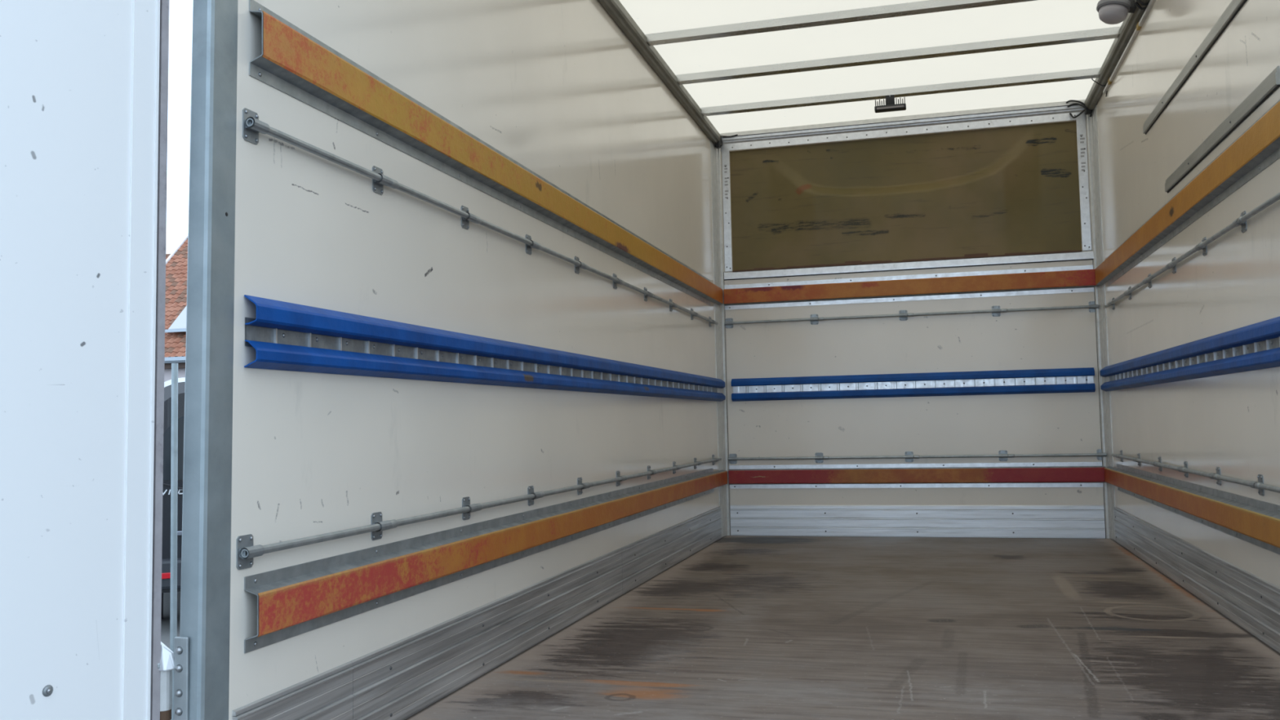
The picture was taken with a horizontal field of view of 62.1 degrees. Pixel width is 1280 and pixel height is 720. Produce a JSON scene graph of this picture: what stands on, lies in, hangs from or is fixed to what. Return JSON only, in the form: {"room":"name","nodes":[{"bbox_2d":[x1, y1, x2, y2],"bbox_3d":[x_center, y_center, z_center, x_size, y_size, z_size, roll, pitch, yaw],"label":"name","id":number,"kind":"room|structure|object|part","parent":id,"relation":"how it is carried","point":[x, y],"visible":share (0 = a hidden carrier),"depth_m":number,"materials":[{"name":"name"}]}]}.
{"room":"cargo space","nodes":[
{"label":"cargo space","id":0,"kind":"room"},
{"bbox_2d":[228,0,719,719],"bbox_3d":[-0.165,-0.315,4.716,0.040,2.720,5.258,-2,-4,15],"label":"wall","id":1,"kind":"structure","parent":0,"point":[557,87],"depth_m":3.21,"materials":[{"name":"white plastic"}]},
{"bbox_2d":[0,0,188,719],"bbox_3d":[-1.193,-0.438,1.593,0.088,2.760,1.216,-3,-4,27],"label":"door","id":2,"kind":"structure","parent":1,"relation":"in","point":[84,83],"depth_m":1.93,"materials":[{"name":"white metal"}]},
{"bbox_2d":[42,684,53,696],"bbox_3d":[-1.023,0.572,1.838,0.003,0.020,0.020,-3,-4,27],"label":"screw","id":3,"kind":"object","parent":2,"relation":"in","point":[47,690],"depth_m":1.84,"materials":[{"name":"metal"}]},
{"bbox_3d":[-0.909,0.615,2.049,0.082,0.160,0.040,-2,-4,15],"label":"door hinge","id":4,"kind":"part","parent":2,"relation":"part of","materials":[{"name":"grey metal"}]},
{"bbox_3d":[-0.883,0.614,2.047,0.030,0.160,0.006,-2,-4,15],"label":"plate","id":5,"kind":"part","parent":2,"relation":"part of","materials":[{"name":"metal"}]},
{"bbox_2d":[179,0,237,719],"bbox_3d":[-0.874,-0.411,2.166,0.059,2.840,0.134,-2,-4,15],"label":"trim","id":6,"kind":"structure","parent":1,"relation":"attached to","point":[206,549],"depth_m":2.11,"materials":[{"name":"grey metal"}]},
{"bbox_2d":[231,506,721,719],"bbox_3d":[-0.139,0.933,4.540,0.013,0.207,5.033,-2,-4,15],"label":"baseboard","id":7,"kind":"structure","parent":1,"relation":"attached to","point":[397,680],"depth_m":3.19,"materials":[{"name":"metal"}]},
{"bbox_2d":[235,454,721,569],"bbox_3d":[-0.140,0.520,4.559,0.030,0.068,5.002,-2,-4,15],"label":"rod","id":8,"kind":"object","parent":1,"relation":"attached to","point":[246,551],"visible":1,"depth_m":2.77,"materials":[{"name":"metal"}]},
{"bbox_2d":[242,107,718,327],"bbox_3d":[-0.156,-0.368,4.620,0.030,0.068,4.985,-2,-4,15],"label":"rod","id":9,"kind":"object","parent":1,"relation":"attached to","point":[252,126],"visible":1,"depth_m":2.88,"materials":[{"name":"metal"}]},
{"bbox_2d":[244,294,725,401],"bbox_3d":[-0.124,0.071,4.670,0.033,0.152,5.135,-2,-4,15],"label":"rail","id":10,"kind":"object","parent":1,"relation":"attached to","point":[284,335],"visible":1,"depth_m":2.96,"materials":[{"name":"blue metal"}]},
{"bbox_2d":[244,467,727,653],"bbox_3d":[-0.113,0.652,4.633,0.034,0.154,5.122,-2,-4,15],"label":"rail","id":11,"kind":"object","parent":1,"relation":"attached to","point":[292,601],"visible":1,"depth_m":2.92,"materials":[{"name":"wood"}]},
{"bbox_2d":[248,0,723,305],"bbox_3d":[-0.136,-0.556,4.711,0.034,0.167,5.107,-2,-4,15],"label":"rail","id":12,"kind":"object","parent":1,"relation":"attached to","point":[292,61],"visible":1,"depth_m":3.03,"materials":[{"name":"wood"}]},
{"bbox_2d":[597,0,721,145],"bbox_3d":[-0.153,-1.630,4.766,0.050,0.078,5.208,-2,-4,15],"label":"trim","id":13,"kind":"structure","parent":1,"relation":"attached to","point":[615,9],"depth_m":5.61,"materials":[{"name":"grey metal"}]},
{"bbox_2d":[715,140,720,148],"bbox_3d":[0.528,-1.463,7.216,0.036,0.047,0.045,-2,-4,15],"label":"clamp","id":14,"kind":"object","parent":1,"relation":"attached to","point":[717,144],"visible":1,"depth_m":7.20,"materials":[{"name":"black plastic"}]},
{"bbox_2d":[710,140,730,537],"bbox_3d":[0.538,-0.148,7.114,0.038,2.640,0.170,-2,-4,15],"label":"trim","id":15,"kind":"structure","parent":1,"relation":"attached to","point":[715,153],"depth_m":7.15,"materials":[{"name":"white metal"}]},
{"bbox_2d":[404,535,1279,719],"bbox_3d":[1.022,1.055,4.242,2.520,0.120,5.420,-2,-4,15],"label":"floor","id":16,"kind":"structure","parent":0,"point":[742,627],"depth_m":3.56,"materials":[{"name":"brown wood"}]},
{"bbox_2d":[618,0,1123,133],"bbox_3d":[0.975,-1.696,4.444,2.460,0.044,5.300,-2,-4,15],"label":"ceiling","id":17,"kind":"structure","parent":0,"point":[747,64],"depth_m":5.69,"materials":[{"name":"plastic"}]},
{"bbox_2d":[874,94,906,112],"bbox_3d":[1.489,-1.529,6.330,0.182,0.088,0.062,-2,-4,15],"label":"work light","id":18,"kind":"object","parent":17,"relation":"hanging from","point":[890,106],"visible":1,"depth_m":6.31,"materials":[{"name":"black plastic"}]},
{"bbox_2d":[1096,0,1136,24],"bbox_3d":[2.247,-1.649,5.010,0.177,0.128,0.120,-3,-4,21],"label":"light","id":19,"kind":"object","parent":17,"relation":"attached to","point":[1110,11],"visible":0.98,"depth_m":4.97,"materials":[{"name":"grey plastic"}]},
{"bbox_2d":[720,115,1105,525],"bbox_3d":[1.710,-0.223,6.932,2.400,2.720,0.108,-2,-4,15],"label":"wall","id":20,"kind":"structure","parent":0,"point":[999,190],"depth_m":6.89,"materials":[{"name":"white plastic"}]},
{"bbox_2d":[724,164,728,198],"bbox_3d":[0.588,-1.215,7.239,0.023,0.232,0.001,-2,-4,15],"label":"print","id":21,"kind":"object","parent":20,"relation":"attached to","point":[726,166],"depth_m":7.24,"materials":[{"name":"grey"}]},
{"bbox_2d":[721,149,732,271],"bbox_3d":[0.591,-1.016,7.230,0.052,0.835,0.009,-2,-4,15],"label":"trim","id":22,"kind":"structure","parent":20,"relation":"attached to","point":[725,153],"depth_m":7.23,"materials":[{"name":"metal"}]},
{"bbox_2d":[720,133,737,137],"bbox_3d":[0.593,-1.505,7.205,0.140,0.042,0.014,-2,-3,11],"label":"cable","id":23,"kind":"object","parent":20,"relation":"attached to","point":[737,134],"visible":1,"depth_m":7.20,"materials":[{"name":"black plastic"}]},
{"bbox_2d":[720,99,1085,151],"bbox_3d":[1.666,-1.527,6.946,2.340,0.119,0.038,-2,-4,15],"label":"trim","id":24,"kind":"structure","parent":20,"relation":"attached to","point":[1055,111],"depth_m":6.93,"materials":[{"name":"metal"}]},
{"bbox_3d":[1.689,-1.049,6.962,2.214,0.852,0.070,-2,-4,15],"label":"moulded panel","id":25,"kind":"part","parent":20,"relation":"part of","materials":[{"name":"brown wood"}]},
{"bbox_2d":[724,249,1093,280],"bbox_3d":[1.699,-0.621,6.902,2.342,0.078,0.012,-2,-4,15],"label":"trim","id":26,"kind":"structure","parent":20,"relation":"attached to","point":[983,259],"depth_m":6.88,"materials":[{"name":"metal"}]},
{"bbox_2d":[723,265,1097,309],"bbox_3d":[1.698,-0.466,6.882,2.344,0.167,0.034,-2,-4,15],"label":"rail","id":27,"kind":"object","parent":20,"relation":"attached to","point":[1081,278],"visible":0.99,"depth_m":6.86,"materials":[{"name":"wood"}]},
{"bbox_2d":[724,301,1098,328],"bbox_3d":[1.702,-0.290,6.874,2.338,0.068,0.030,-2,-4,15],"label":"rod","id":28,"kind":"object","parent":20,"relation":"attached to","point":[996,311],"visible":1,"depth_m":6.86,"materials":[{"name":"metal"}]},
{"bbox_2d":[731,367,1095,401],"bbox_3d":[1.708,0.162,6.846,2.264,0.152,0.033,-2,-4,15],"label":"rail","id":29,"kind":"object","parent":20,"relation":"attached to","point":[1062,380],"visible":1,"depth_m":6.83,"materials":[{"name":"blue metal"}]},
{"bbox_2d":[728,462,1106,488],"bbox_3d":[1.722,0.742,6.811,2.338,0.154,0.034,-2,-4,15],"label":"rail","id":30,"kind":"object","parent":20,"relation":"attached to","point":[1040,474],"visible":0.99,"depth_m":6.78,"materials":[{"name":"wood"}]},
{"bbox_2d":[729,504,1105,538],"bbox_3d":[1.723,1.030,6.807,2.319,0.203,0.013,-2,-4,15],"label":"baseboard","id":31,"kind":"structure","parent":20,"relation":"attached to","point":[785,520],"depth_m":6.79,"materials":[{"name":"metal"}]},
{"bbox_2d":[728,448,1106,463],"bbox_3d":[1.725,0.621,6.819,2.344,0.068,0.030,-2,-4,15],"label":"rod","id":32,"kind":"object","parent":20,"relation":"attached to","point":[1003,455],"visible":1,"depth_m":6.80,"materials":[{"name":"metal"}]},
{"bbox_2d":[1066,99,1084,118],"bbox_3d":[2.728,-1.567,6.629,0.133,0.111,0.037,-2,-4,19],"label":"cable","id":33,"kind":"object","parent":20,"relation":"attached to","point":[1071,100],"visible":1,"depth_m":6.62,"materials":[{"name":"black plastic"}]},
{"bbox_2d":[1066,102,1092,116],"bbox_3d":[2.732,-1.553,6.610,0.139,0.098,0.028,-2,-4,18],"label":"cable","id":34,"kind":"object","parent":20,"relation":"attached to","point":[1073,104],"visible":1,"depth_m":6.61,"materials":[{"name":"black plastic"}]},
{"bbox_2d":[1080,133,1085,171],"bbox_3d":[2.768,-1.296,6.643,0.028,0.232,0.001,-2,-4,15],"label":"print","id":35,"kind":"object","parent":20,"relation":"attached to","point":[1082,136],"depth_m":6.64,"materials":[{"name":"grey"}]},
{"bbox_2d":[1075,117,1091,250],"bbox_3d":[2.769,-1.097,6.634,0.055,0.835,0.009,-2,-4,15],"label":"trim","id":36,"kind":"structure","parent":20,"relation":"attached to","point":[1081,122],"depth_m":6.63,"materials":[{"name":"metal"}]},
{"bbox_2d":[1096,0,1279,586],"bbox_3d":[2.190,-0.402,4.081,0.040,2.720,5.242,-2,-4,15],"label":"wall","id":37,"kind":"structure","parent":0,"point":[1229,422],"depth_m":4.28,"materials":[{"name":"white plastic"}]},
{"bbox_2d":[1084,108,1092,115],"bbox_3d":[2.782,-1.541,6.599,0.040,0.030,0.035,-2,-4,15],"label":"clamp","id":38,"kind":"object","parent":37,"relation":"attached to","point":[1088,111],"visible":1,"depth_m":6.58,"materials":[{"name":"black plastic"}]},
{"bbox_2d":[1091,78,1106,97],"bbox_3d":[2.632,-1.575,6.082,0.118,0.123,0.038,0,-4,-22],"label":"cable","id":39,"kind":"object","parent":37,"relation":"attached to","point":[1091,78],"visible":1,"depth_m":6.08,"materials":[{"name":"black plastic"}]},
{"bbox_2d":[1086,105,1115,541],"bbox_3d":[2.815,-0.232,6.492,0.038,2.640,0.170,-2,-4,15],"label":"trim","id":40,"kind":"structure","parent":37,"relation":"attached to","point":[1091,122],"depth_m":6.53,"materials":[{"name":"white metal"}]},
{"bbox_2d":[1084,0,1150,110],"bbox_3d":[2.112,-1.714,4.146,0.050,0.078,5.208,-2,-4,15],"label":"trim","id":41,"kind":"structure","parent":37,"relation":"attached to","point":[1128,26],"depth_m":5.63,"materials":[{"name":"grey metal"}]},
{"bbox_2d":[1102,0,1155,93],"bbox_3d":[2.087,-1.665,3.980,0.016,0.025,4.500,-2,-4,15],"label":"cable conduit","id":42,"kind":"object","parent":37,"relation":"attached to","point":[1139,25],"visible":1,"depth_m":5.33,"materials":[{"name":"white metal"}]},
{"bbox_2d":[1134,0,1149,9],"bbox_3d":[2.315,-1.655,4.898,0.065,0.069,0.061,-2,-4,15],"label":"cable","id":43,"kind":"object","parent":37,"relation":"attached to","point":[1140,2],"visible":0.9,"depth_m":4.91,"materials":[{"name":"black plastic"}]},
{"bbox_2d":[1094,99,1279,285],"bbox_3d":[2.143,-0.641,4.084,0.034,0.167,5.115,-2,-4,15],"label":"rail","id":44,"kind":"object","parent":37,"relation":"attached to","point":[1258,147],"visible":1,"depth_m":3.95,"materials":[{"name":"wood"}]},
{"bbox_2d":[1099,316,1279,391],"bbox_3d":[2.155,-0.013,4.039,0.033,0.152,5.120,-2,-4,15],"label":"rail","id":45,"kind":"object","parent":37,"relation":"attached to","point":[1255,346],"visible":1,"depth_m":4.03,"materials":[{"name":"blue metal"}]},
{"bbox_2d":[1104,463,1279,555],"bbox_3d":[2.168,0.568,4.013,0.034,0.154,5.115,-2,-4,15],"label":"rail","id":46,"kind":"object","parent":37,"relation":"attached to","point":[1252,521],"visible":1,"depth_m":4.09,"materials":[{"name":"wood"}]},
{"bbox_2d":[1104,192,1279,310],"bbox_3d":[2.114,-0.442,3.944,0.030,0.068,4.870,-2,-4,15],"label":"rod","id":47,"kind":"object","parent":37,"relation":"attached to","point":[1242,220],"visible":1,"depth_m":4.05,"materials":[{"name":"metal"}]},
{"bbox_2d":[1142,0,1247,134],"bbox_3d":[1.942,-1.197,3.386,0.015,0.057,3.528,-2,-4,15],"label":"wall strip","id":48,"kind":"object","parent":37,"relation":"attached to","point":[1235,6],"visible":1,"depth_m":4.07,"materials":[{"name":"grey metal"}]},
{"bbox_2d":[1111,449,1279,495],"bbox_3d":[2.132,0.431,3.892,0.030,0.068,4.870,-2,-4,15],"label":"rod","id":49,"kind":"object","parent":37,"relation":"attached to","point":[1259,485],"visible":1,"depth_m":4.01,"materials":[{"name":"metal"}]},
{"bbox_2d":[1113,506,1279,653],"bbox_3d":[2.163,0.848,3.913,0.013,0.207,5.028,-2,-4,15],"label":"baseboard","id":50,"kind":"structure","parent":37,"relation":"attached to","point":[1252,602],"depth_m":4.16,"materials":[{"name":"metal"}]},
{"bbox_2d":[1164,66,1279,192],"bbox_3d":[2.101,-0.803,3.914,0.015,0.061,1.568,-2,-4,15],"label":"wall strip","id":51,"kind":"object","parent":37,"relation":"attached to","point":[1271,83],"visible":1,"depth_m":3.68,"materials":[{"name":"grey metal"}]},
{"label":"outside","id":52,"kind":"structure","parent":0,"visible":0},
{"bbox_2d":[160,591,180,648],"bbox_3d":[-0.797,3.135,20.825,130.000,0.200,120.000,-2,-4,15],"label":"ground","id":53,"kind":"structure","parent":52,"point":[165,622],"depth_m":10.19,"materials":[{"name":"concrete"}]},
{"bbox_2d":[160,377,185,618],"bbox_3d":[-4.612,1.442,12.025,1.940,2.300,5.145,0,-4,-24],"label":"van","id":54,"kind":"object","parent":53,"relation":"on","point":[166,552],"visible":0.12,"depth_m":9.56,"materials":[{"name":"black paint"}]},
{"bbox_2d":[169,363,177,719],"bbox_3d":[-2.817,1.121,6.429,0.038,2.206,0.038,-2,-4,15],"label":"steel pole","id":55,"kind":"object","parent":53,"relation":"on","point":[174,456],"visible":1,"depth_m":6.43,"materials":[{"name":"grey metal"}]},
{"bbox_2d":[164,234,187,382],"bbox_3d":[-12.384,-0.350,34.308,4.500,8.830,9.740,-2,-4,15],"label":"house","id":56,"kind":"structure","parent":53,"relation":"on","point":[176,264],"depth_m":31.42,"materials":[{"name":"red ceramic"}]}
]}

